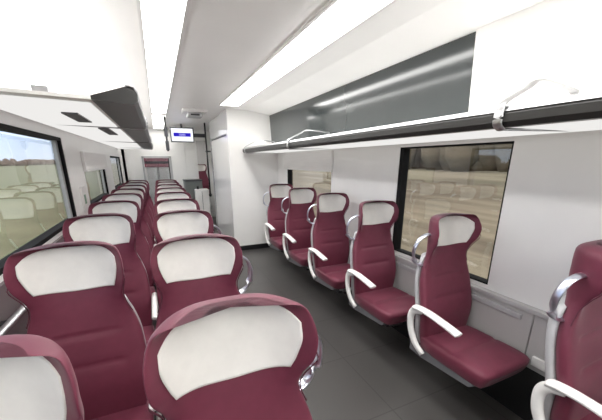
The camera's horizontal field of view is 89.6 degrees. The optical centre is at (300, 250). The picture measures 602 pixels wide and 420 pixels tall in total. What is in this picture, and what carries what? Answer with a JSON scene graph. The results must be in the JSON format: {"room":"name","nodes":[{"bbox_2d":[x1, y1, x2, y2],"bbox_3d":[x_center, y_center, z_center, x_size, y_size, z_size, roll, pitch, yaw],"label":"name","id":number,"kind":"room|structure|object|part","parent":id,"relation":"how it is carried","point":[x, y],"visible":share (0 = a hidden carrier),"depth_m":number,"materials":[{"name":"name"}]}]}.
{"room":"train carriage","nodes":[
{"label":"train carriage","id":0,"kind":"room"},
{"bbox_2d":[0,110,125,282],"bbox_3d":[-1.760,-0.405,1.794,0.080,0.950,13.800,-7,18,-23],"label":"wall","id":1,"kind":"structure","parent":0,"point":[72,144],"depth_m":3.19,"materials":[{"name":"white plastic"}]},
{"bbox_2d":[0,235,63,334],"bbox_3d":[-1.751,0.529,2.075,0.100,1.000,13.800,-7,18,-23],"label":"wall panel","id":2,"kind":"object","parent":1,"relation":"attached to","point":[8,306],"depth_m":1.58,"materials":[{"name":"grey plastic"}]},
{"bbox_2d":[0,304,27,335],"bbox_3d":[-2.677,-0.425,4.103,0.059,0.030,8.800,-7,18,-23],"label":"wall rail","id":3,"kind":"object","parent":2,"relation":"attached to","point":[5,326],"visible":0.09,"depth_m":1.48,"materials":[{"name":"metal"}]},
{"bbox_2d":[0,123,76,275],"bbox_3d":[-1.411,-0.136,1.077,0.070,0.780,4.320,-7,18,-23],"label":"window","id":4,"kind":"structure","parent":1,"relation":"in","point":[56,143],"depth_m":2.66,"materials":[{"name":"black rubber"}]},
{"bbox_3d":[-1.414,-0.134,1.071,0.030,0.720,4.251,-7,18,-23],"label":"frame","id":5,"kind":"part","parent":4,"relation":"part of","materials":[{"name":"plastic"}]},
{"bbox_2d":[0,85,152,149],"bbox_3d":[-2.504,-1.624,4.203,0.767,0.223,6.550,-7,18,-23],"label":"luggage rack","id":6,"kind":"object","parent":1,"relation":"attached to","point":[115,118],"visible":1,"depth_m":1.79,"materials":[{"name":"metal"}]},
{"bbox_2d":[31,82,58,92],"bbox_3d":[-2.504,-1.562,4.136,0.060,0.042,6.300,-7,18,-23],"label":"light","id":7,"kind":"object","parent":6,"relation":"on","point":[36,86],"visible":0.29,"depth_m":1.39,"materials":[{"name":"plastic"}]},
{"bbox_2d":[61,112,91,122],"bbox_3d":[-1.438,-0.869,1.953,0.080,0.028,0.450,-7,18,-23],"label":"speaker grille","id":8,"kind":"object","parent":6,"relation":"attached to","point":[76,116],"depth_m":1.91,"materials":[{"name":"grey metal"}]},
{"bbox_2d":[98,128,117,134],"bbox_3d":[-1.818,-1.139,2.868,0.080,0.028,0.700,-7,18,-23],"label":"speaker grille","id":9,"kind":"object","parent":6,"relation":"attached to","point":[110,131],"depth_m":2.80,"materials":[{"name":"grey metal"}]},
{"bbox_2d":[79,186,88,211],"bbox_3d":[-2.432,-0.588,3.403,0.025,0.270,0.220,-7,18,-23],"label":"notice","id":10,"kind":"object","parent":1,"relation":"attached to","point":[82,189],"visible":0.96,"depth_m":3.35,"materials":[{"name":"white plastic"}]},
{"bbox_2d":[80,151,108,203],"bbox_3d":[-2.929,-1.063,4.339,0.120,0.650,1.750,-7,18,-23],"label":"window","id":11,"kind":"structure","parent":1,"relation":"in","point":[94,165],"depth_m":4.25,"materials":[{"name":"black glass"}]},
{"bbox_2d":[80,151,107,169],"bbox_3d":[-2.899,-1.278,4.290,0.033,0.210,1.750,-7,18,-23],"label":"roller blind","id":12,"kind":"object","parent":11,"relation":"attached to","point":[90,161],"depth_m":4.00,"materials":[{"name":"white fabric"}]},
{"bbox_3d":[-2.957,-1.053,4.323,0.004,0.580,1.581,-7,18,-23],"label":"pane","id":13,"kind":"part","parent":11,"relation":"part of","materials":[{"name":"clear glass"}]},
{"bbox_3d":[-2.955,-1.053,4.324,0.030,0.580,1.581,-7,18,-23],"label":"frame","id":14,"kind":"part","parent":11,"relation":"part of","materials":[{"name":"plastic"}]},
{"bbox_2d":[110,156,123,188],"bbox_3d":[-4.010,-1.712,6.555,0.070,0.640,1.750,-7,18,-23],"label":"window","id":15,"kind":"structure","parent":1,"relation":"in","point":[115,161],"depth_m":6.75,"materials":[{"name":"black glass"}]},
{"bbox_3d":[-4.014,-1.710,6.549,0.004,0.580,1.681,-7,18,-23],"label":"pane","id":16,"kind":"part","parent":15,"relation":"part of","materials":[{"name":"clear glass"}]},
{"bbox_2d":[121,128,215,216],"bbox_3d":[-3.763,-2.391,9.400,2.790,2.450,2.160,-7,18,-23],"label":"wall","id":17,"kind":"structure","parent":0,"point":[183,155],"depth_m":8.37,"materials":[{"name":"white plastic"}]},
{"bbox_2d":[144,158,168,166],"bbox_3d":[-4.647,-3.005,9.944,1.640,0.480,0.040,-7,18,-23],"label":"wall panel","id":18,"kind":"object","parent":17,"relation":"attached to","point":[145,159],"visible":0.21,"depth_m":9.91,"materials":[{"name":"red plastic"}]},
{"bbox_2d":[141,156,173,189],"bbox_3d":[-3.869,-1.705,8.349,0.720,1.730,0.100,-7,18,-23],"label":"door","id":19,"kind":"structure","parent":17,"relation":"in","point":[169,162],"depth_m":8.13,"materials":[{"name":"grey plastic"}]},
{"bbox_3d":[-3.885,-2.379,8.141,0.585,0.060,0.033,-7,18,-23],"label":"rail","id":20,"kind":"part","parent":19,"relation":"part of","materials":[{"name":"grey metal"}]},
{"bbox_2d":[209,109,233,237],"bbox_3d":[-1.610,-1.431,6.152,0.040,2.450,1.910,-7,18,-23],"label":"wall","id":21,"kind":"structure","parent":0,"point":[218,125],"depth_m":5.56,"materials":[{"name":"white plastic"}]},
{"bbox_2d":[211,135,232,236],"bbox_3d":[-1.640,-1.248,6.220,0.072,2.020,1.720,-7,18,-23],"label":"door","id":22,"kind":"structure","parent":21,"relation":"in","point":[219,156],"depth_m":6.13,"materials":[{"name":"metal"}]},
{"bbox_2d":[226,109,277,245],"bbox_3d":[-0.830,-1.270,5.447,0.860,2.360,0.050,-7,18,-23],"label":"wall","id":23,"kind":"structure","parent":0,"point":[252,174],"depth_m":5.38,"materials":[{"name":"white plastic"}]},
{"bbox_2d":[240,243,269,250],"bbox_3d":[-0.821,-0.093,5.785,0.850,0.090,0.034,-7,18,-23],"label":"baseboard","id":24,"kind":"structure","parent":23,"relation":"attached to","point":[264,245],"depth_m":5.74,"materials":[{"name":"black plastic"}]},
{"bbox_2d":[0,0,544,130],"bbox_3d":[-0.910,-1.519,3.130,2.910,0.610,16.000,-7,18,-23],"label":"ceiling","id":25,"kind":"structure","parent":0,"point":[80,47],"depth_m":2.12,"materials":[{"name":"white paint"}]},
{"bbox_2d":[151,114,166,128],"bbox_3d":[-3.117,-2.806,6.628,0.260,0.017,2.640,-7,18,-23],"label":"recessed light","id":26,"kind":"object","parent":25,"relation":"in","point":[157,119],"visible":0.94,"depth_m":6.38,"materials":[{"name":"white plastic"}]},
{"bbox_2d":[136,0,190,112],"bbox_3d":[-0.296,-1.053,0.694,0.260,0.017,10.440,-7,18,-23],"label":"recessed light","id":27,"kind":"object","parent":25,"relation":"in","point":[162,23],"visible":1,"depth_m":2.15,"materials":[{"name":"white plastic"}]},
{"bbox_2d":[163,115,169,150],"bbox_3d":[-2.500,-2.185,5.615,0.060,0.640,0.050,-7,18,-23],"label":"pole","id":28,"kind":"object","parent":25,"relation":"hanging from","point":[165,127],"visible":1,"depth_m":5.60,"materials":[{"name":"grey metal"}]},
{"bbox_2d":[169,124,204,142],"bbox_3d":[-2.629,-2.727,7.026,0.755,0.399,0.070,-7,18,-23],"label":"screen","id":29,"kind":"object","parent":25,"relation":"hanging from","point":[177,134],"visible":0.99,"depth_m":6.97,"materials":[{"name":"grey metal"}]},
{"bbox_3d":[-2.399,-2.720,7.143,0.245,0.080,0.030,-7,18,-23],"label":"arm","id":30,"kind":"part","parent":29,"relation":"part of","materials":[{"name":"grey metal"}]},
{"bbox_2d":[181,108,206,118],"bbox_3d":[-1.784,-2.293,5.064,0.380,0.120,0.340,-7,18,-23],"label":"ceiling detector","id":31,"kind":"object","parent":25,"relation":"attached to","point":[196,113],"visible":1,"depth_m":4.96,"materials":[{"name":"white plastic"}]},
{"bbox_2d":[204,123,211,196],"bbox_3d":[-2.121,-2.072,6.974,0.126,1.627,0.070,-7,18,-23],"label":"pole","id":32,"kind":"object","parent":25,"relation":"hanging from","point":[206,151],"visible":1,"depth_m":6.94,"materials":[{"name":"black metal"}]},
{"bbox_2d":[219,0,397,106],"bbox_3d":[0.826,-1.011,0.552,0.300,0.017,9.240,-7,18,-23],"label":"recessed light","id":33,"kind":"object","parent":25,"relation":"in","point":[336,19],"visible":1,"depth_m":2.12,"materials":[{"name":"white plastic"}]},
{"bbox_2d":[269,32,475,142],"bbox_3d":[0.293,-1.558,3.633,0.070,0.600,3.900,-7,18,-23],"label":"panel","id":34,"kind":"object","parent":25,"relation":"attached to","point":[436,82],"visible":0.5,"depth_m":2.53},
{"bbox_2d":[468,0,601,111],"bbox_3d":[2.344,-0.282,-0.688,0.095,0.600,6.000,-7,18,-23],"label":"panel","id":35,"kind":"object","parent":25,"relation":"attached to","point":[560,41],"visible":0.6,"depth_m":1.56,"materials":[{"name":"white plastic"}]},
{"bbox_2d":[152,217,522,419],"bbox_3d":[-0.889,0.618,3.713,2.990,0.100,16.100,-7,18,-23],"label":"floor","id":36,"kind":"structure","parent":0,"point":[369,370],"depth_m":2.41,"materials":[{"name":"grey plastic"}]},
{"bbox_2d":[0,334,83,419],"bbox_3d":[-0.516,0.848,0.528,0.494,1.265,0.649,-7,18,-23],"label":"seat","id":37,"kind":"object","parent":36,"relation":"on","point":[38,381],"visible":1,"depth_m":0.59,"materials":[{"name":"red leather"}]},
{"bbox_2d":[3,241,161,419],"bbox_3d":[-0.860,0.634,1.253,0.494,1.265,0.649,-7,18,-23],"label":"seat","id":38,"kind":"object","parent":36,"relation":"on","point":[73,294],"visible":0.68,"depth_m":1.33,"materials":[{"name":"red fabric"}]},
{"bbox_2d":[92,404,153,419],"bbox_3d":[-0.847,0.868,1.242,0.449,0.132,0.498,-7,18,-23],"label":"cushion","id":39,"kind":"object","parent":38,"relation":"on","point":[128,411],"depth_m":1.41,"materials":[{"name":"red leather"}]},
{"bbox_3d":[-0.676,0.711,1.419,0.046,0.357,0.403,-7,18,-23],"label":"armrest","id":40,"kind":"part","parent":38,"relation":"part of","materials":[{"name":"white plastic"}]},
{"bbox_2d":[62,213,158,344],"bbox_3d":[-1.196,0.425,1.960,0.494,1.265,0.649,-7,18,-23],"label":"seat","id":41,"kind":"object","parent":36,"relation":"on","point":[116,229],"visible":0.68,"depth_m":2.04,"materials":[{"name":"red fabric"}]},
{"bbox_2d":[143,325,154,344],"bbox_3d":[-1.183,0.659,1.948,0.449,0.132,0.498,-7,18,-23],"label":"cushion","id":42,"kind":"object","parent":41,"relation":"on","point":[148,330],"depth_m":2.10,"materials":[{"name":"red leather"}]},
{"bbox_3d":[-1.012,0.502,2.126,0.046,0.357,0.403,-7,18,-23],"label":"armrest","id":43,"kind":"part","parent":41,"relation":"part of","materials":[{"name":"white plastic"}]},
{"bbox_2d":[88,200,154,328],"bbox_3d":[-1.519,0.224,2.640,0.494,1.265,0.649,-7,18,-23],"label":"seat","id":44,"kind":"object","parent":36,"relation":"on","point":[131,208],"visible":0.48,"depth_m":2.71,"materials":[{"name":"red fabric"}]},
{"bbox_3d":[-1.623,0.014,2.767,0.456,0.935,0.199,-7,18,-23],"label":"backrest","id":45,"kind":"part","parent":44,"relation":"part of","materials":[{"name":"red leather"}]},
{"bbox_2d":[150,286,154,297],"bbox_3d":[-1.506,0.458,2.629,0.449,0.132,0.498,-7,18,-23],"label":"cushion","id":46,"kind":"object","parent":44,"relation":"on","point":[152,288],"depth_m":2.79,"materials":[{"name":"red leather"}]},
{"bbox_2d":[102,193,155,284],"bbox_3d":[-1.818,0.038,3.269,0.494,1.265,0.649,-7,18,-23],"label":"seat","id":47,"kind":"object","parent":36,"relation":"on","point":[136,197],"visible":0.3,"depth_m":3.33,"materials":[{"name":"red fabric"}]},
{"bbox_3d":[-1.922,-0.172,3.396,0.456,0.935,0.199,-7,18,-23],"label":"backrest","id":48,"kind":"part","parent":47,"relation":"part of","materials":[{"name":"red leather"}]},
{"bbox_2d":[111,188,156,285],"bbox_3d":[-2.100,-0.137,3.862,0.494,1.265,0.649,-7,18,-23],"label":"seat","id":49,"kind":"object","parent":36,"relation":"on","point":[141,192],"visible":0.24,"depth_m":3.92,"materials":[{"name":"red fabric"}]},
{"bbox_3d":[-2.204,-0.347,3.989,0.456,0.935,0.199,-7,18,-23],"label":"backrest","id":50,"kind":"part","parent":49,"relation":"part of","materials":[{"name":"red fabric"}]},
{"bbox_2d":[117,185,155,243],"bbox_3d":[-2.382,-0.312,4.455,0.494,1.265,0.649,-7,18,-23],"label":"seat","id":51,"kind":"object","parent":36,"relation":"on","point":[143,187],"visible":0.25,"depth_m":4.51,"materials":[{"name":"red fabric"}]},
{"bbox_3d":[-2.486,-0.522,4.582,0.456,0.935,0.199,-7,18,-23],"label":"backrest","id":52,"kind":"part","parent":51,"relation":"part of","materials":[{"name":"fabric"}]},
{"bbox_2d":[122,182,153,218],"bbox_3d":[-2.656,-0.483,5.031,0.494,1.265,0.649,-7,18,-23],"label":"seat","id":53,"kind":"object","parent":36,"relation":"on","point":[126,183],"visible":0.18,"depth_m":5.08,"materials":[{"name":"red fabric"}]},
{"bbox_2d":[126,180,154,215],"bbox_3d":[-2.921,-0.647,5.590,0.494,1.265,0.649,-7,18,-23],"label":"seat","id":54,"kind":"object","parent":36,"relation":"on","point":[145,181],"visible":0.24,"depth_m":5.64,"materials":[{"name":"red fabric"}]},
{"bbox_2d":[155,179,176,183],"bbox_3d":[-2.453,-0.699,5.763,0.504,1.265,0.649,-7,18,-23],"label":"seat","id":55,"kind":"object","parent":36,"relation":"on","point":[164,179],"visible":0.07,"depth_m":5.79,"materials":[{"name":"white fabric"}]},
{"bbox_2d":[155,181,178,186],"bbox_3d":[-2.184,-0.531,5.196,0.504,1.265,0.649,-7,18,-23],"label":"seat","id":56,"kind":"object","parent":36,"relation":"on","point":[163,182],"visible":0.14,"depth_m":5.21,"materials":[{"name":"white fabric"}]},
{"bbox_2d":[155,184,181,189],"bbox_3d":[-1.910,-0.361,4.620,0.504,1.265,0.649,-7,18,-23],"label":"seat","id":57,"kind":"object","parent":36,"relation":"on","point":[159,185],"visible":0.15,"depth_m":4.64,"materials":[{"name":"white fabric"}]},
{"bbox_2d":[155,187,185,194],"bbox_3d":[-1.628,-0.186,4.026,0.504,1.265,0.649,-7,18,-23],"label":"seat","id":58,"kind":"object","parent":36,"relation":"on","point":[163,189],"visible":0.17,"depth_m":4.05,"materials":[{"name":"white fabric"}]},
{"bbox_2d":[154,191,191,201],"bbox_3d":[-1.342,-0.008,3.424,0.504,1.265,0.649,-7,18,-23],"label":"seat","id":59,"kind":"object","parent":36,"relation":"on","point":[176,194],"visible":0.16,"depth_m":3.45,"materials":[{"name":"white fabric"}]},
{"bbox_2d":[154,198,199,243],"bbox_3d":[-1.039,0.180,2.787,0.504,1.265,0.649,-7,18,-23],"label":"seat","id":60,"kind":"object","parent":36,"relation":"on","point":[164,205],"visible":0.21,"depth_m":2.81,"materials":[{"name":"white fabric"}]},
{"bbox_2d":[153,209,221,305],"bbox_3d":[-0.720,0.379,2.115,0.504,1.265,0.649,-7,18,-23],"label":"seat","id":61,"kind":"object","parent":36,"relation":"on","point":[174,223],"visible":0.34,"depth_m":2.15,"materials":[{"name":"white fabric"}]},
{"bbox_2d":[183,179,202,198],"bbox_3d":[-2.933,-1.389,8.337,0.460,1.130,0.520,-7,18,-23],"label":"base cabinet","id":62,"kind":"object","parent":36,"relation":"on","point":[190,185],"visible":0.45,"depth_m":8.01,"materials":[{"name":"grey plastic"}]},
{"bbox_2d":[150,233,252,329],"bbox_3d":[-0.373,0.594,1.386,0.504,1.265,0.649,-7,18,-23],"label":"seat","id":63,"kind":"object","parent":36,"relation":"on","point":[187,270],"visible":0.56,"depth_m":1.43,"materials":[{"name":"red fabric"}]},
{"bbox_3d":[-0.306,0.117,1.550,0.124,0.226,0.065,-13,21,-37],"label":"grab handle","id":64,"kind":"part","parent":63,"relation":"part of","materials":[{"name":"silver metal"}]},
{"bbox_2d":[194,186,210,213],"bbox_3d":[-2.437,-1.097,7.546,0.315,1.020,0.263,-7,18,-23],"label":"base cabinet","id":65,"kind":"object","parent":36,"relation":"on","point":[201,195],"visible":0.59,"depth_m":7.38,"materials":[{"name":"white plastic"}]},
{"bbox_2d":[143,293,322,419],"bbox_3d":[-0.058,0.790,0.723,0.504,1.265,0.649,-7,18,-23],"label":"seat","id":66,"kind":"object","parent":36,"relation":"on","point":[241,356],"visible":1,"depth_m":0.77,"materials":[{"name":"red leather"}]},
{"bbox_3d":[0.009,0.313,0.887,0.124,0.226,0.065,-13,21,-37],"label":"grab handle","id":67,"kind":"part","parent":66,"relation":"part of","materials":[{"name":"silver metal"}]},
{"bbox_3d":[-3.136,-1.376,9.849,0.550,0.250,1.300,-7,18,-23],"label":"platform","id":68,"kind":"object","parent":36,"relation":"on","visible":0},
{"bbox_2d":[198,164,208,188],"bbox_3d":[-3.061,-2.052,9.463,0.494,1.265,0.649,-7,18,-23],"label":"seat","id":69,"kind":"object","parent":68,"relation":"on","point":[202,168],"visible":0.38,"depth_m":9.57,"materials":[{"name":"red fabric"}]},
{"bbox_2d":[277,130,601,311],"bbox_3d":[0.416,-0.749,3.930,0.080,2.400,15.900,-7,18,-23],"label":"wall","id":70,"kind":"structure","parent":0,"point":[552,205],"depth_m":1.80,"materials":[{"name":"white plastic"}]},
{"bbox_2d":[263,184,292,253],"bbox_3d":[-0.232,-0.483,4.602,0.561,1.020,0.649,-7,18,-23],"label":"seat","id":71,"kind":"object","parent":70,"relation":"attached to","point":[275,223],"visible":0.71,"depth_m":4.69,"materials":[{"name":"red fabric"}]},
{"bbox_3d":[-0.479,-0.233,4.614,0.061,0.357,0.403,-7,18,-23],"label":"armrest","id":72,"kind":"part","parent":71,"relation":"part of","materials":[{"name":"white plastic"}]},
{"bbox_2d":[269,236,286,249],"bbox_3d":[-0.205,-0.134,4.631,0.449,0.132,0.498,-7,18,-23],"label":"cushion","id":73,"kind":"object","parent":71,"relation":"on","point":[276,242],"depth_m":4.54,"materials":[{"name":"red fabric"}]},
{"bbox_3d":[-0.322,-0.577,4.770,0.456,0.935,0.199,-7,18,-23],"label":"backrest","id":74,"kind":"part","parent":71,"relation":"part of","materials":[{"name":"red fabric"}]},
{"bbox_2d":[281,187,316,269],"bbox_3d":[0.090,-0.285,3.931,0.561,1.020,0.649,-7,18,-23],"label":"seat","id":75,"kind":"object","parent":70,"relation":"attached to","point":[297,234],"visible":0.84,"depth_m":4.03,"materials":[{"name":"red fabric"}]},
{"bbox_3d":[-0.201,-0.599,3.973,0.124,0.226,0.065,-3,17,-10],"label":"grab handle","id":76,"kind":"part","parent":75,"relation":"part of","materials":[{"name":"silver metal"}]},
{"bbox_3d":[-0.158,-0.035,3.943,0.061,0.357,0.403,-7,18,-23],"label":"armrest","id":77,"kind":"part","parent":75,"relation":"part of","materials":[{"name":"white plastic"}]},
{"bbox_2d":[288,247,312,265],"bbox_3d":[0.116,0.065,3.960,0.449,0.132,0.498,-7,18,-23],"label":"cushion","id":78,"kind":"object","parent":75,"relation":"on","point":[298,256],"depth_m":3.88,"materials":[{"name":"red fabric"}]},
{"bbox_3d":[-0.001,-0.379,4.098,0.456,0.935,0.199,-7,18,-23],"label":"backrest","id":79,"kind":"part","parent":75,"relation":"part of","materials":[{"name":"red fabric"}]},
{"bbox_2d":[284,150,333,184],"bbox_3d":[0.089,-0.981,4.548,0.120,0.955,1.590,-7,18,-23],"label":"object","id":80,"kind":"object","parent":70,"relation":"in","point":[322,161],"depth_m":4.28,"materials":[{"name":"white plastic"}]},
{"bbox_2d":[284,150,333,169],"bbox_3d":[0.058,-1.322,4.433,0.033,0.235,1.590,-7,18,-23],"label":"roller blind","id":81,"kind":"object","parent":80,"relation":"attached to","point":[317,160],"depth_m":4.26,"materials":[{"name":"white fabric"}]},
{"bbox_2d":[307,192,350,292],"bbox_3d":[0.414,-0.087,3.261,0.561,1.020,0.649,-7,18,-23],"label":"seat","id":82,"kind":"object","parent":70,"relation":"attached to","point":[329,250],"visible":0.95,"depth_m":3.36,"materials":[{"name":"red leather"}]},
{"bbox_3d":[0.124,-0.401,3.303,0.124,0.226,0.065,-3,17,-10],"label":"grab handle","id":83,"kind":"part","parent":82,"relation":"part of","materials":[{"name":"silver metal"}]},
{"bbox_3d":[0.167,0.163,3.273,0.061,0.357,0.403,-7,18,-23],"label":"armrest","id":84,"kind":"part","parent":82,"relation":"part of","materials":[{"name":"white plastic"}]},
{"bbox_3d":[0.324,-0.181,3.429,0.456,0.935,0.199,-7,18,-23],"label":"backrest","id":85,"kind":"part","parent":82,"relation":"part of","materials":[{"name":"red leather"}]},
{"bbox_2d":[315,263,350,288],"bbox_3d":[0.441,0.263,3.291,0.449,0.132,0.498,-7,18,-23],"label":"cushion","id":86,"kind":"object","parent":82,"relation":"on","point":[332,275],"depth_m":3.22,"materials":[{"name":"red leather"}]},
{"bbox_2d":[345,200,415,326],"bbox_3d":[0.741,0.110,2.592,0.561,1.020,0.649,-7,18,-23],"label":"seat","id":87,"kind":"object","parent":70,"relation":"attached to","point":[372,271],"visible":0.99,"depth_m":2.68,"materials":[{"name":"red fabric"}]},
{"bbox_3d":[0.451,-0.204,2.635,0.124,0.226,0.065,-3,17,-10],"label":"grab handle","id":88,"kind":"part","parent":87,"relation":"part of","materials":[{"name":"silver metal"}]},
{"bbox_3d":[0.493,0.361,2.604,0.061,0.357,0.403,-7,18,-23],"label":"armrest","id":89,"kind":"part","parent":87,"relation":"part of","materials":[{"name":"white plastic"}]},
{"bbox_3d":[0.651,0.016,2.760,0.456,0.935,0.199,-7,18,-23],"label":"backrest","id":90,"kind":"part","parent":87,"relation":"part of","materials":[{"name":"red fabric"}]},
{"bbox_2d":[354,287,415,324],"bbox_3d":[0.768,0.460,2.622,0.449,0.132,0.498,-7,18,-23],"label":"cushion","id":91,"kind":"object","parent":87,"relation":"on","point":[383,305],"depth_m":2.54,"materials":[{"name":"red leather"}]},
{"bbox_2d":[396,261,415,273],"bbox_3d":[0.975,0.164,2.712,0.018,0.038,0.400,-7,18,-23],"label":"trim","id":92,"kind":"structure","parent":70,"relation":"attached to","point":[398,264],"depth_m":2.74,"materials":[{"name":"grey plastic"}]},
{"bbox_2d":[243,79,601,153],"bbox_3d":[0.402,-1.110,2.923,0.662,0.223,5.340,-7,18,-23],"label":"luggage rack","id":93,"kind":"object","parent":70,"relation":"attached to","point":[581,112],"visible":1,"depth_m":1.44,"materials":[{"name":"metal"}]},
{"bbox_2d":[256,119,601,152],"bbox_3d":[0.476,-1.039,2.979,0.400,0.018,5.140,-7,18,-23],"label":"light","id":94,"kind":"object","parent":93,"relation":"attached to","point":[587,125],"depth_m":1.75,"materials":[{"name":"white plastic"}]},
{"bbox_2d":[261,119,597,151],"bbox_3d":[0.490,-1.054,2.981,0.470,0.028,5.340,-7,18,-23],"label":"shelf","id":95,"kind":"object","parent":93,"relation":"attached to","point":[585,125],"depth_m":1.75,"materials":[{"name":"white metal"}]},
{"bbox_2d":[343,290,544,419],"bbox_3d":[1.608,1.009,1.578,0.036,0.360,9.900,-7,18,-23],"label":"baseboard","id":96,"kind":"structure","parent":70,"relation":"attached to","point":[514,392],"depth_m":1.98,"materials":[{"name":"black plastic"}]},
{"bbox_2d":[348,236,548,376],"bbox_3d":[1.601,0.653,1.470,0.050,0.385,9.900,-7,18,-23],"label":"wall panel","id":97,"kind":"object","parent":70,"relation":"attached to","point":[526,334],"visible":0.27,"depth_m":1.99,"materials":[{"name":"grey plastic"}]},
{"bbox_2d":[530,356,544,371],"bbox_3d":[1.447,0.688,1.784,0.021,0.060,0.160,-7,18,-23],"label":"wall plate","id":98,"kind":"object","parent":97,"relation":"attached to","point":[536,362],"visible":0.46,"depth_m":1.81,"materials":[{"name":"white plastic"}]},
{"bbox_2d":[392,141,513,284],"bbox_3d":[1.128,-0.348,2.421,0.070,0.945,0.990,-7,18,-23],"label":"window","id":99,"kind":"structure","parent":70,"relation":"in","point":[405,151],"depth_m":2.73,"materials":[{"name":"black rubber"}]},
{"bbox_2d":[407,213,529,387],"bbox_3d":[1.071,0.307,1.925,0.561,1.020,0.649,-7,18,-23],"label":"seat","id":100,"kind":"object","parent":70,"relation":"attached to","point":[442,337],"visible":1,"depth_m":2.00,"materials":[{"name":"red leather"}]},
{"bbox_3d":[0.781,-0.006,1.967,0.124,0.226,0.065,-3,17,-10],"label":"grab handle","id":101,"kind":"part","parent":100,"relation":"part of","materials":[{"name":"silver metal"}]},
{"bbox_3d":[0.824,0.558,1.937,0.061,0.357,0.403,-7,18,-23],"label":"armrest","id":102,"kind":"part","parent":100,"relation":"part of","materials":[{"name":"white plastic"}]},
{"bbox_3d":[0.981,0.213,2.093,0.456,0.935,0.199,-7,18,-23],"label":"backrest","id":103,"kind":"part","parent":100,"relation":"part of","materials":[{"name":"red leather"}]},
{"bbox_2d":[420,325,529,387],"bbox_3d":[1.098,0.657,1.955,0.449,0.132,0.498,-7,18,-23],"label":"cushion","id":104,"kind":"object","parent":100,"relation":"on","point":[473,358],"depth_m":1.85,"materials":[{"name":"red leather"}]},
{"bbox_2d":[471,293,521,318],"bbox_3d":[1.297,0.364,2.036,0.018,0.038,0.350,-7,18,-23],"label":"trim","id":105,"kind":"structure","parent":70,"relation":"attached to","point":[499,307],"depth_m":2.01,"materials":[{"name":"grey plastic"}]},
{"bbox_2d":[531,240,601,419],"bbox_3d":[1.401,0.512,1.231,0.561,1.020,0.649,-7,18,-23],"label":"seat","id":106,"kind":"object","parent":70,"relation":"attached to","point":[571,389],"visible":1,"depth_m":1.31,"materials":[{"name":"red leather"}]},
{"bbox_3d":[1.111,0.198,1.274,0.124,0.226,0.065,-3,17,-10],"label":"grab handle","id":107,"kind":"part","parent":106,"relation":"part of","materials":[{"name":"silver metal"}]},
{"bbox_3d":[1.153,0.763,1.243,0.061,0.357,0.403,-7,18,-23],"label":"armrest","id":108,"kind":"part","parent":106,"relation":"part of","materials":[{"name":"white plastic"}]},
{"bbox_2d":[580,412,601,419],"bbox_3d":[1.428,0.862,1.261,0.449,0.132,0.498,-7,18,-23],"label":"cushion","id":109,"kind":"object","parent":106,"relation":"on","point":[587,415],"depth_m":1.39,"materials":[{"name":"red leather"}]},
{"label":"outside","id":110,"kind":"structure","parent":0,"visible":0},
{"bbox_2d":[0,165,67,259],"bbox_3d":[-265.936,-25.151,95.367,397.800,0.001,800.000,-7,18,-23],"label":"ground","id":111,"kind":"structure","parent":110,"point":[32,203],"depth_m":21.77,"materials":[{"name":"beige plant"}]},
{"bbox_2d":[0,158,55,165],"bbox_3d":[-163.575,-36.100,124.038,18.061,5.095,497.639,-7,18,-23],"label":"tree line","id":112,"kind":"object","parent":111,"relation":"on","point":[5,162],"visible":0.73,"depth_m":234.74,"materials":[{"name":"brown plant"}]},
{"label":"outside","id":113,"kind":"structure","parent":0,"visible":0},
{"bbox_2d":[292,167,506,278],"bbox_3d":[1.331,-3.360,16.829,11.400,2.900,90.000,-7,18,-23],"label":"bank","id":114,"kind":"object","parent":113,"point":[429,193],"depth_m":9.34,"materials":[{"name":"brown soil"}]},
{"bbox_2d":[408,144,511,171],"bbox_3d":[4.159,-6.830,16.703,3.887,4.584,82.364,-7,18,-23],"label":"hedge","id":115,"kind":"object","parent":114,"relation":"on","point":[479,157],"visible":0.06,"depth_m":10.66,"materials":[{"name":"brown plant"}]}
]}

